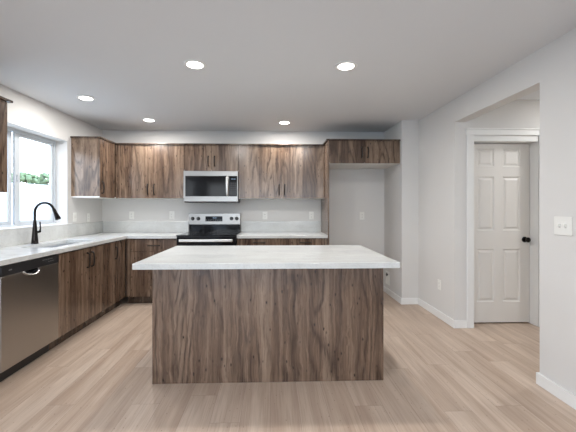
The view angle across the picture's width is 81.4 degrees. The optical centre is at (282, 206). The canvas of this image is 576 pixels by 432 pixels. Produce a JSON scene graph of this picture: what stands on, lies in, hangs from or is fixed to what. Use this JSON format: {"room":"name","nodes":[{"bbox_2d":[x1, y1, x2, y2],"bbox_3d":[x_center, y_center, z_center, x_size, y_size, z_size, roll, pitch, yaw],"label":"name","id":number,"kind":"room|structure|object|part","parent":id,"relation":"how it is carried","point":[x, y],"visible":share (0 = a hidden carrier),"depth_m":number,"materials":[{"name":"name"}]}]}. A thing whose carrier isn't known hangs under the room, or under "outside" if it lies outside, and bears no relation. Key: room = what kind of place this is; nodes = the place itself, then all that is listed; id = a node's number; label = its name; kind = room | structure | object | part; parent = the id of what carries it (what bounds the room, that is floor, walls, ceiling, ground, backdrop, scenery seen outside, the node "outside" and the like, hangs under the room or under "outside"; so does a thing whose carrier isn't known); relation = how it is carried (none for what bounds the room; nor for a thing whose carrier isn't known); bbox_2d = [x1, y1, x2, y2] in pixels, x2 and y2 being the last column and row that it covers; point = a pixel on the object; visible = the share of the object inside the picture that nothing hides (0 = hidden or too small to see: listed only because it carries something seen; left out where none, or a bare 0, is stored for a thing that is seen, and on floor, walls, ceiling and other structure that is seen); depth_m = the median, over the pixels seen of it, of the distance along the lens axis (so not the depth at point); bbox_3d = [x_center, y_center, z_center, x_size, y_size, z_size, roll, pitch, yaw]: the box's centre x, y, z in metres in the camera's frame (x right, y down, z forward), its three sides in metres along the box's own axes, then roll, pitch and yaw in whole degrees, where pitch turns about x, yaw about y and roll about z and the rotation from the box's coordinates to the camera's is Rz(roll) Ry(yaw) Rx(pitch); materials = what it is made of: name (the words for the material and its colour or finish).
{"room":"kitchen","nodes":[
{"label":"kitchen","id":0,"kind":"room"},
{"bbox_2d":[0,84,101,223],"bbox_3d":[-2.668,0.070,0.959,0.200,2.440,8.490,0,0,-2],"label":"wall","id":1,"kind":"structure","parent":0,"point":[27,114],"depth_m":4.14,"materials":[{"name":"paint"}]},
{"bbox_2d":[0,96,12,192],"bbox_3d":[-2.422,-0.505,2.409,0.382,0.770,0.792,0,0,-2],"label":"upper cabinet","id":2,"kind":"object","parent":1,"relation":"attached to","point":[3,101],"visible":1,"depth_m":2.73,"materials":[{"name":"brown wood"}]},
{"bbox_3d":[-2.285,-0.495,2.585,0.020,0.746,0.375,0,0,-2],"label":"door","id":3,"kind":"part","parent":2,"relation":"part of","materials":[{"name":"brown wood"}]},
{"bbox_3d":[-2.432,-0.880,2.408,0.364,0.020,0.792,0,0,-2],"label":"trim","id":4,"kind":"part","parent":2,"relation":"part of","materials":[{"name":"brown wood"}]},
{"bbox_2d":[0,126,55,227],"bbox_3d":[-2.816,-0.300,3.499,0.065,1.031,1.287,0,0,-2],"label":"window","id":5,"kind":"structure","parent":1,"relation":"in","point":[17,134],"depth_m":3.53,"materials":[{"name":"grey plastic"}]},
{"bbox_3d":[-2.826,-0.300,3.188,0.019,0.967,0.603,0,0,-2],"label":"sash","id":6,"kind":"part","parent":5,"relation":"part of","materials":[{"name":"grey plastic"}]},
{"bbox_3d":[-2.820,-0.300,3.803,0.025,0.967,0.615,0,0,-2],"label":"sash","id":7,"kind":"part","parent":5,"relation":"part of","materials":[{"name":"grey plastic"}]},
{"bbox_2d":[0,223,71,229],"bbox_3d":[-2.717,0.209,3.527,0.176,0.012,1.377,0,0,-2],"label":"window sill","id":8,"kind":"structure","parent":1,"relation":"attached to","point":[55,224],"depth_m":3.49,"materials":[{"name":"white paint"}]},
{"bbox_2d":[0,221,103,247],"bbox_3d":[-2.635,0.296,3.381,0.020,0.159,3.249,0,0,-2],"label":"backsplash","id":9,"kind":"structure","parent":1,"relation":"attached to","point":[11,237],"depth_m":3.78,"materials":[{"name":"white stone"}]},
{"bbox_2d":[73,213,76,221],"bbox_3d":[-2.667,0.130,4.301,0.018,0.116,0.072,0,0,-2],"label":"light switch","id":10,"kind":"object","parent":1,"relation":"attached to","point":[74,214],"visible":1,"depth_m":4.29,"materials":[{"name":"white plastic"}]},
{"bbox_2d":[70,136,116,198],"bbox_3d":[-2.489,-0.505,4.612,0.392,0.770,0.796,0,0,-2],"label":"upper cabinet","id":11,"kind":"object","parent":1,"relation":"attached to","point":[92,157],"visible":0.89,"depth_m":4.24,"materials":[{"name":"brown wood"}]},
{"bbox_3d":[-2.498,-0.880,4.611,0.374,0.020,0.796,0,0,-2],"label":"trim","id":12,"kind":"part","parent":11,"relation":"part of","materials":[{"name":"brown wood"}]},
{"bbox_3d":[-2.510,-0.128,4.621,0.351,0.016,0.776,0,0,-2],"label":"panel","id":13,"kind":"part","parent":11,"relation":"part of","materials":[{"name":"white plastic"}]},
{"bbox_3d":[-2.335,-0.495,4.440,0.020,0.746,0.399,0,0,-2],"label":"door","id":14,"kind":"part","parent":11,"relation":"part of","materials":[{"name":"brown wood"}]},
{"bbox_2d":[208,236,236,245],"bbox_3d":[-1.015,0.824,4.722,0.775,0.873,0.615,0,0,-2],"label":"door handle","id":15,"kind":"object","parent":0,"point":[234,243],"depth_m":4.39,"materials":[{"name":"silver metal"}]},
{"bbox_2d":[102,130,383,292],"bbox_3d":[0.514,0.070,5.209,6.435,2.440,0.200,0,0,-2],"label":"wall","id":16,"kind":"structure","parent":0,"point":[352,192],"depth_m":5.10,"materials":[{"name":"paint"}]},
{"bbox_2d":[129,211,133,218],"bbox_3d":[-2.267,0.125,5.014,0.072,0.116,0.008,0,0,-2],"label":"wall outlet","id":17,"kind":"object","parent":16,"relation":"attached to","point":[131,213],"visible":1,"depth_m":5.01,"materials":[{"name":"white plastic"}]},
{"bbox_2d":[103,221,188,231],"bbox_3d":[-2.049,0.296,5.015,1.258,0.159,0.020,0,0,-2],"label":"backsplash","id":18,"kind":"structure","parent":16,"relation":"attached to","point":[108,226],"depth_m":5.01,"materials":[{"name":"white stone"}]},
{"bbox_2d":[115,143,183,198],"bbox_3d":[-1.874,-0.505,4.837,0.968,0.770,0.387,0,0,-2],"label":"upper cabinet","id":19,"kind":"object","parent":16,"relation":"attached to","point":[142,170],"visible":0.91,"depth_m":4.68,"materials":[{"name":"brown wood"}]},
{"bbox_3d":[-2.068,-0.495,4.685,0.450,0.746,0.020,0,0,-2],"label":"door","id":20,"kind":"part","parent":19,"relation":"part of","materials":[{"name":"brown wood"}]},
{"bbox_3d":[-1.874,-0.880,4.846,0.968,0.020,0.369,0,0,-2],"label":"trim","id":21,"kind":"part","parent":19,"relation":"part of","materials":[{"name":"brown wood"}]},
{"bbox_3d":[-1.875,-0.128,4.858,0.968,0.016,0.346,0,0,-2],"label":"panel","id":22,"kind":"part","parent":19,"relation":"part of","materials":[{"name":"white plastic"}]},
{"bbox_3d":[-1.613,-0.495,4.700,0.452,0.746,0.020,0,0,-2],"label":"door","id":23,"kind":"part","parent":19,"relation":"part of","materials":[{"name":"brown wood"}]},
{"bbox_2d":[169,211,173,218],"bbox_3d":[-1.672,0.125,5.034,0.072,0.116,0.008,0,0,-2],"label":"wall outlet","id":24,"kind":"object","parent":16,"relation":"attached to","point":[171,213],"visible":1,"depth_m":5.03,"materials":[{"name":"white plastic"}]},
{"bbox_2d":[184,143,238,171],"bbox_3d":[-1.011,-0.698,4.865,0.757,0.385,0.387,0,0,-2],"label":"upper cabinet","id":25,"kind":"object","parent":16,"relation":"attached to","point":[197,156],"visible":0.93,"depth_m":4.71,"materials":[{"name":"brown wood"}]},
{"bbox_3d":[-1.196,-0.688,4.713,0.374,0.361,0.020,0,0,-2],"label":"door","id":26,"kind":"part","parent":25,"relation":"part of","materials":[{"name":"brown wood"}]},
{"bbox_3d":[-1.011,-0.880,4.874,0.757,0.020,0.369,0,0,-2],"label":"trim","id":27,"kind":"part","parent":25,"relation":"part of","materials":[{"name":"brown wood"}]},
{"bbox_2d":[184,171,239,202],"bbox_3d":[-1.010,-0.282,4.827,0.753,0.440,0.461,0,0,-2],"label":"microwave oven","id":28,"kind":"object","parent":25,"relation":"attached to","point":[199,186],"visible":0.98,"depth_m":4.65,"materials":[{"name":"silver metal"}]},
{"bbox_3d":[-1.052,-0.290,4.654,0.605,0.284,0.008,0,0,-2],"label":"door","id":29,"kind":"part","parent":28,"relation":"part of","materials":[{"name":"black glass"}]},
{"bbox_3d":[-0.772,-0.291,4.634,0.040,0.282,0.060,0,0,-2],"label":"handle","id":30,"kind":"part","parent":28,"relation":"part of","materials":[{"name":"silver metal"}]},
{"bbox_3d":[-0.817,-0.688,4.726,0.375,0.361,0.020,0,0,-2],"label":"door","id":31,"kind":"part","parent":25,"relation":"part of","materials":[{"name":"brown wood"}]},
{"bbox_2d":[262,212,266,218],"bbox_3d":[-0.275,0.130,5.079,0.072,0.116,0.008,0,0,-2],"label":"wall outlet","id":32,"kind":"object","parent":16,"relation":"attached to","point":[264,214],"visible":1,"depth_m":5.08,"materials":[{"name":"white plastic"}]},
{"bbox_2d":[238,144,323,198],"bbox_3d":[-0.025,-0.505,4.897,1.214,0.770,0.387,0,0,-2],"label":"upper cabinet","id":33,"kind":"object","parent":16,"relation":"attached to","point":[266,171],"visible":1,"depth_m":4.74,"materials":[{"name":"brown wood"}]},
{"bbox_3d":[-0.322,-0.495,4.742,0.606,0.746,0.020,0,0,-2],"label":"door","id":34,"kind":"part","parent":33,"relation":"part of","materials":[{"name":"brown wood"}]},
{"bbox_3d":[-0.025,-0.880,4.906,1.214,0.020,0.369,0,0,-2],"label":"trim","id":35,"kind":"part","parent":33,"relation":"part of","materials":[{"name":"brown wood"}]},
{"bbox_3d":[-0.026,-0.128,4.918,1.214,0.016,0.346,0,0,-2],"label":"panel","id":36,"kind":"part","parent":33,"relation":"part of","materials":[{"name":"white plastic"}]},
{"bbox_3d":[0.284,-0.495,4.761,0.600,0.746,0.020,0,0,-2],"label":"door","id":37,"kind":"part","parent":33,"relation":"part of","materials":[{"name":"brown wood"}]},
{"bbox_2d":[241,221,320,231],"bbox_3d":[-0.028,0.296,5.081,1.208,0.160,0.020,0,0,-2],"label":"backsplash","id":38,"kind":"structure","parent":16,"relation":"attached to","point":[246,226],"depth_m":5.07,"materials":[{"name":"white stone"}]},
{"bbox_2d":[309,212,313,218],"bbox_3d":[0.432,0.130,5.102,0.072,0.116,0.008,0,0,-2],"label":"wall outlet","id":39,"kind":"object","parent":16,"relation":"attached to","point":[311,214],"visible":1,"depth_m":5.10,"materials":[{"name":"white plastic"}]},
{"bbox_2d":[360,212,363,219],"bbox_3d":[1.209,0.135,5.127,0.072,0.116,0.008,0,0,-2],"label":"wall outlet","id":40,"kind":"object","parent":16,"relation":"attached to","point":[361,213],"visible":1,"depth_m":5.13,"materials":[{"name":"white plastic"}]},
{"bbox_2d":[329,139,400,168],"bbox_3d":[1.086,-0.744,4.786,0.953,0.323,0.682,0,0,-2],"label":"upper cabinet","id":41,"kind":"object","parent":16,"relation":"attached to","point":[343,153],"visible":0.94,"depth_m":4.49,"materials":[{"name":"brown wood"}]},
{"bbox_3d":[0.855,-0.734,4.485,0.469,0.299,0.020,0,0,-2],"label":"door","id":42,"kind":"part","parent":41,"relation":"part of","materials":[{"name":"brown wood"}]},
{"bbox_3d":[1.085,-0.590,4.806,0.953,0.016,0.641,0,0,-2],"label":"panel","id":43,"kind":"part","parent":41,"relation":"part of","materials":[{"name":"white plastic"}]},
{"bbox_3d":[1.085,-0.895,4.795,0.953,0.020,0.664,0,0,-2],"label":"trim","id":44,"kind":"part","parent":41,"relation":"part of","materials":[{"name":"brown wood"}]},
{"bbox_3d":[1.331,-0.734,4.500,0.476,0.299,0.020,0,0,-2],"label":"door","id":45,"kind":"part","parent":41,"relation":"part of","materials":[{"name":"brown wood"}]},
{"bbox_2d":[0,0,575,131],"bbox_3d":[0.498,-1.210,1.062,6.735,0.120,8.490,0,0,-2],"label":"ceiling","id":46,"kind":"structure","parent":0,"point":[268,62],"depth_m":2.56,"materials":[{"name":"paint"}]},
{"bbox_2d":[76,95,95,100],"bbox_3d":[-2.079,-1.145,3.534,0.184,0.009,0.184,0,0,-2],"label":"recessed light","id":47,"kind":"object","parent":46,"relation":"in","point":[81,97],"visible":1,"depth_m":3.52,"materials":[{"name":"white paint"}]},
{"bbox_2d":[79,96,92,100],"bbox_3d":[-2.079,-1.143,3.534,0.127,0.004,0.127,0,0,-2],"label":"diffuser","id":48,"kind":"object","parent":47,"relation":"attached to","point":[86,98],"depth_m":3.52,"materials":[{"name":"white plastic"}]},
{"bbox_2d":[142,118,155,121],"bbox_3d":[-1.771,-1.145,4.428,0.184,0.009,0.184,0,0,-2],"label":"recessed light","id":49,"kind":"object","parent":46,"relation":"in","point":[143,119],"visible":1,"depth_m":4.42,"materials":[{"name":"white paint"}]},
{"bbox_2d":[183,60,206,69],"bbox_3d":[-0.710,-1.145,2.703,0.184,0.009,0.184,0,0,-2],"label":"recessed light","id":50,"kind":"object","parent":46,"relation":"in","point":[192,64],"visible":1,"depth_m":2.69,"materials":[{"name":"white paint"}]},
{"bbox_2d":[187,62,202,68],"bbox_3d":[-0.710,-1.143,2.703,0.127,0.004,0.127,0,0,-2],"label":"diffuser","id":51,"kind":"object","parent":50,"relation":"attached to","point":[192,65],"depth_m":2.70,"materials":[{"name":"white plastic"}]},
{"bbox_2d":[278,121,290,124],"bbox_3d":[0.020,-1.145,4.559,0.184,0.009,0.184,0,0,-2],"label":"recessed light","id":52,"kind":"object","parent":46,"relation":"in","point":[279,122],"visible":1,"depth_m":4.53,"materials":[{"name":"white paint"}]},
{"bbox_2d":[335,61,356,70],"bbox_3d":[0.513,-1.145,2.732,0.184,0.009,0.184,0,0,-2],"label":"recessed light","id":53,"kind":"object","parent":46,"relation":"in","point":[346,65],"visible":1,"depth_m":2.72,"materials":[{"name":"white paint"}]},
{"bbox_2d":[338,63,353,69],"bbox_3d":[0.513,-1.143,2.732,0.127,0.004,0.127,0,0,-2],"label":"diffuser","id":54,"kind":"object","parent":53,"relation":"attached to","point":[341,66],"depth_m":2.72,"materials":[{"name":"white plastic"}]},
{"bbox_2d":[0,291,575,431],"bbox_3d":[0.498,1.365,1.062,6.735,0.150,8.490,0,0,-2],"label":"floor","id":55,"kind":"structure","parent":0,"point":[438,376],"depth_m":2.34,"materials":[{"name":"brown wood"}]},
{"bbox_2d":[0,254,58,381],"bbox_3d":[-2.289,0.855,2.681,0.628,0.866,0.642,0,0,-2],"label":"dishwasher","id":56,"kind":"object","parent":55,"relation":"on","point":[29,288],"visible":0.96,"depth_m":2.62,"materials":[{"name":"silver metal"}]},
{"bbox_3d":[-2.032,0.461,2.689,0.060,0.073,0.642,0,0,-2],"label":"control panel","id":57,"kind":"part","parent":56,"relation":"part of","materials":[{"name":"black plastic"}]},
{"bbox_3d":[-1.990,0.520,2.667,0.033,0.045,0.176,0,0,-2],"label":"handle","id":58,"kind":"part","parent":56,"relation":"part of","materials":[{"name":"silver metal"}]},
{"bbox_2d":[49,242,112,349],"bbox_3d":[-2.329,0.860,3.529,0.642,0.860,1.044,0,0,-2],"label":"base cabinet","id":59,"kind":"object","parent":55,"relation":"on","point":[85,276],"visible":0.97,"depth_m":3.43,"materials":[{"name":"brown wood"}]},
{"bbox_3d":[-2.047,0.806,3.277,0.020,0.753,0.517,0,0,-2],"label":"door","id":60,"kind":"part","parent":59,"relation":"part of","materials":[{"name":"brown wood"}]},
{"bbox_3d":[-2.026,0.555,3.496,0.038,0.167,0.017,0,0,-2],"label":"handle","id":61,"kind":"part","parent":59,"relation":"part of","materials":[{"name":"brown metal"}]},
{"bbox_3d":[-2.028,0.555,3.580,0.038,0.167,0.017,0,0,-2],"label":"handle","id":62,"kind":"part","parent":59,"relation":"part of","materials":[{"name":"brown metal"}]},
{"bbox_3d":[-2.064,0.806,3.799,0.020,0.753,0.519,0,0,-2],"label":"door","id":63,"kind":"part","parent":59,"relation":"part of","materials":[{"name":"brown wood"}]},
{"bbox_2d":[100,239,124,312],"bbox_3d":[-2.351,0.854,4.228,0.642,0.873,0.350,0,0,-2],"label":"base cabinet","id":64,"kind":"object","parent":55,"relation":"on","point":[118,246],"visible":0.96,"depth_m":4.21,"materials":[{"name":"brown wood"}]},
{"bbox_3d":[-2.076,0.806,4.166,0.020,0.753,0.204,0,0,-2],"label":"door","id":65,"kind":"part","parent":64,"relation":"part of","materials":[{"name":"brown wood"}]},
{"bbox_2d":[126,239,176,302],"bbox_3d":[-1.747,0.854,4.710,0.673,0.873,0.649,0,0,-2],"label":"base cabinet","id":66,"kind":"object","parent":55,"relation":"on","point":[138,282],"visible":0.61,"depth_m":4.42,"materials":[{"name":"brown wood"}]},
{"bbox_3d":[-1.708,0.887,4.435,0.607,0.591,0.020,0,0,-2],"label":"door","id":67,"kind":"part","parent":66,"relation":"part of","materials":[{"name":"brown wood"}]},
{"bbox_3d":[-1.708,0.507,4.435,0.607,0.155,0.020,0,0,-2],"label":"drawer","id":68,"kind":"part","parent":66,"relation":"part of","materials":[{"name":"brown wood"}]},
{"bbox_2d":[176,213,240,245],"bbox_3d":[-1.013,0.692,4.685,0.781,1.197,0.705,0,0,-2],"label":"range","id":69,"kind":"object","parent":55,"relation":"on","point":[205,229],"visible":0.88,"depth_m":4.95,"materials":[{"name":"black metal"}]},
{"bbox_3d":[-1.003,0.436,4.359,0.693,0.036,0.053,0,0,-2],"label":"handle","id":70,"kind":"part","parent":69,"relation":"part of","materials":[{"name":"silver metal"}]},
{"bbox_3d":[-1.004,0.721,4.399,0.771,0.648,0.028,0,0,-2],"label":"oven door","id":71,"kind":"part","parent":69,"relation":"part of","materials":[{"name":"black glass"}]},
{"bbox_2d":[176,232,239,236],"bbox_3d":[-1.014,0.377,4.679,0.779,0.018,0.601,0,0,-2],"label":"cooktop","id":72,"kind":"object","parent":69,"relation":"in","point":[188,234],"depth_m":4.48,"materials":[{"name":"black"}]},
{"bbox_3d":[-1.012,0.315,4.976,0.757,0.106,0.008,0,0,-2],"label":"glass","id":73,"kind":"part","parent":69,"relation":"part of","materials":[{"name":"black glass"}]},
{"bbox_2d":[152,268,382,383],"bbox_3d":[-0.115,0.854,2.862,1.701,0.873,0.793,0,0,-2],"label":"kitchen island","id":74,"kind":"object","parent":55,"relation":"on","point":[209,325],"visible":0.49,"depth_m":2.46,"materials":[{"name":"brown wood"}]},
{"bbox_2d":[132,245,399,269],"bbox_3d":[-0.118,0.396,2.764,1.796,0.040,1.038,0,0,-2],"label":"island countertop","id":75,"kind":"structure","parent":74,"relation":"on","point":[247,256],"depth_m":2.49,"materials":[{"name":"white stone"}]},
{"bbox_2d":[237,238,326,245],"bbox_3d":[-0.017,0.854,4.766,1.207,0.873,0.649,0,0,-2],"label":"base cabinet","id":76,"kind":"object","parent":55,"relation":"on","point":[240,241],"visible":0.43,"depth_m":4.48,"materials":[{"name":"brown wood"}]},
{"bbox_3d":[-0.310,0.507,4.480,0.599,0.155,0.020,0,0,-2],"label":"drawer","id":77,"kind":"part","parent":76,"relation":"part of","materials":[{"name":"brown wood"}]},
{"bbox_2d":[237,221,327,237],"bbox_3d":[-0.018,0.316,4.773,1.208,0.200,0.638,0,0,-2],"label":"countertop","id":78,"kind":"structure","parent":76,"relation":"on","point":[249,229],"depth_m":5.06,"materials":[{"name":"white stone"}]},
{"bbox_3d":[0.293,0.507,4.500,0.600,0.155,0.020,0,0,-2],"label":"drawer","id":79,"kind":"part","parent":76,"relation":"part of","materials":[{"name":"brown wood"}]},
{"bbox_2d":[321,139,329,244],"bbox_3d":[0.588,0.192,4.779,0.042,2.196,0.664,0,0,-2],"label":"end panel","id":80,"kind":"object","parent":55,"relation":"on","point":[324,202],"visible":0.44,"depth_m":4.58,"materials":[{"name":"brown wood"}]},
{"bbox_3d":[-2.281,0.853,2.071,0.642,0.873,0.568,0,0,-2],"label":"base cabinet","id":81,"kind":"object","parent":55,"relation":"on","visible":0},
{"bbox_2d":[0,221,188,265],"bbox_3d":[-2.006,0.316,3.401,1.279,0.200,3.250,0,0,-2],"label":"countertop","id":82,"kind":"structure","parent":81,"relation":"on","point":[16,246],"depth_m":3.94,"materials":[{"name":"white stone"}]},
{"bbox_2d":[31,202,60,243],"bbox_3d":[-2.432,0.160,3.439,0.295,0.431,0.068,0,0,-2],"label":"kitchen faucet","id":83,"kind":"object","parent":82,"relation":"on","point":[34,239],"visible":1,"depth_m":3.42,"materials":[{"name":"black metal"}]},
{"bbox_2d":[41,243,97,253],"bbox_3d":[-2.312,0.510,3.482,0.365,0.187,0.780,0,0,-2],"label":"sink","id":84,"kind":"object","parent":82,"relation":"in","point":[53,246],"visible":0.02,"depth_m":3.66,"materials":[{"name":"metal"}]},
{"bbox_2d":[384,120,418,297],"bbox_3d":[2.655,0.070,4.829,2.180,2.440,0.700,0,0,-2],"label":"wall","id":85,"kind":"structure","parent":0,"point":[401,181],"depth_m":4.45,"materials":[{"name":"paint"}]},
{"bbox_2d":[386,271,389,285],"bbox_3d":[1.547,1.052,4.983,0.024,0.195,0.160,0,0,-2],"label":"outlet box","id":86,"kind":"object","parent":85,"relation":"attached to","point":[387,272],"visible":1,"depth_m":4.95,"materials":[{"name":"white plastic"}]},
{"bbox_2d":[384,286,401,304],"bbox_3d":[1.559,1.248,4.786,0.013,0.083,0.712,0,0,-2],"label":"baseboard","id":87,"kind":"structure","parent":85,"relation":"attached to","point":[389,292],"depth_m":4.71,"materials":[{"name":"white paint"}]},
{"bbox_2d":[402,298,417,303],"bbox_3d":[1.689,1.248,4.441,0.224,0.083,0.012,0,0,-2],"label":"baseboard","id":88,"kind":"structure","parent":85,"relation":"attached to","point":[404,300],"depth_m":4.43,"materials":[{"name":"white paint"}]},
{"bbox_2d":[419,28,575,394],"bbox_3d":[1.985,0.070,0.660,0.120,2.440,7.590,0,0,-2],"label":"wall","id":89,"kind":"structure","parent":0,"point":[551,69],"depth_m":2.47,"materials":[{"name":"paint"}]},
{"bbox_2d":[418,298,454,327],"bbox_3d":[1.809,1.248,3.998,0.012,0.083,0.880,0,0,-2],"label":"baseboard","id":90,"kind":"structure","parent":89,"relation":"attached to","point":[434,311],"depth_m":3.92,"materials":[{"name":"white paint"}]},
{"bbox_2d":[438,279,440,289],"bbox_3d":[1.815,0.902,3.891,0.008,0.116,0.072,0,0,-2],"label":"wall outlet","id":91,"kind":"object","parent":89,"relation":"attached to","point":[439,281],"visible":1,"depth_m":3.88,"materials":[{"name":"white plastic"}]},
{"bbox_2d":[536,372,575,409],"bbox_3d":[1.945,1.248,-0.243,0.018,0.083,5.388,0,0,-2],"label":"baseboard","id":92,"kind":"structure","parent":89,"relation":"attached to","point":[544,382],"depth_m":2.27,"materials":[{"name":"white paint"}]},
{"bbox_2d":[554,216,571,235],"bbox_3d":[1.864,0.127,2.238,0.018,0.124,0.136,0,0,-2],"label":"light switch","id":93,"kind":"object","parent":89,"relation":"attached to","point":[562,225],"visible":1,"depth_m":2.23,"materials":[{"name":"white plastic"}]},
{"bbox_2d":[466,100,539,319],"bbox_3d":[2.863,0.070,3.715,1.835,2.440,0.220,0,0,-2],"label":"wall","id":94,"kind":"structure","parent":0,"point":[517,113],"depth_m":3.59,"materials":[{"name":"paint"}]},
{"bbox_2d":[455,320,466,327],"bbox_3d":[1.893,1.248,3.567,0.125,0.083,0.012,0,0,-2],"label":"baseboard","id":95,"kind":"structure","parent":94,"relation":"attached to","point":[458,323],"depth_m":3.56,"materials":[{"name":"white paint"}]},
{"bbox_2d":[474,144,530,322],"bbox_3d":[2.387,0.289,3.693,0.704,1.973,0.103,0,0,-2],"label":"door","id":96,"kind":"structure","parent":94,"relation":"in","point":[502,239],"depth_m":3.71,"materials":[{"name":"white paint"}]},
{"bbox_3d":[2.682,0.360,3.685,0.062,0.062,0.068,0,0,-2],"label":"knob","id":97,"kind":"part","parent":96,"relation":"part of","materials":[{"name":"black metal"}]},
{"bbox_2d":[465,128,539,327],"bbox_3d":[2.391,0.226,3.575,0.896,2.129,0.028,0,0,-2],"label":"trim","id":98,"kind":"structure","parent":94,"relation":"attached to","point":[470,132],"depth_m":3.56,"materials":[{"name":"white paint"}]},
{"bbox_2d":[474,135,538,326],"bbox_3d":[2.387,0.259,3.695,0.740,2.062,0.209,0,0,-2],"label":"trim","id":99,"kind":"structure","parent":94,"relation":"attached to","point":[533,141],"depth_m":3.64,"materials":[{"name":"white paint"}]},
{"label":"outside","id":100,"kind":"structure","parent":0,"visible":0},
{"bbox_2d":[0,183,48,223],"bbox_3d":[-52.460,-2.228,53.324,95.000,7.764,230.000,0,0,-2],"label":"ground","id":101,"kind":"structure","parent":100,"point":[31,195],"depth_m":34.35,"materials":[{"name":"beige"}]},
{"bbox_2d":[20,172,37,183],"bbox_3d":[-60.700,-6.607,78.828,4.961,3.293,4.685,0,0,-2],"label":"tree","id":102,"kind":"object","parent":101,"relation":"on","point":[25,177],"visible":0.8,"depth_m":77.81,"materials":[{"name":"green plant"}]},
{"bbox_2d":[28,174,46,184],"bbox_3d":[-67.162,-7.026,91.548,4.607,4.133,4.984,0,0,-2],"label":"tree","id":103,"kind":"object","parent":101,"relation":"on","point":[30,182],"visible":0.28,"depth_m":90.18,"materials":[{"name":"plant"}]},
{"bbox_2d":[38,172,48,184],"bbox_3d":[-60.749,-7.027,86.620,4.451,4.133,4.760,0,0,-2],"label":"tree","id":104,"kind":"object","parent":101,"relation":"on","point":[42,179],"visible":0.5,"depth_m":85.45,"materials":[{"name":"green plant"}]}
]}

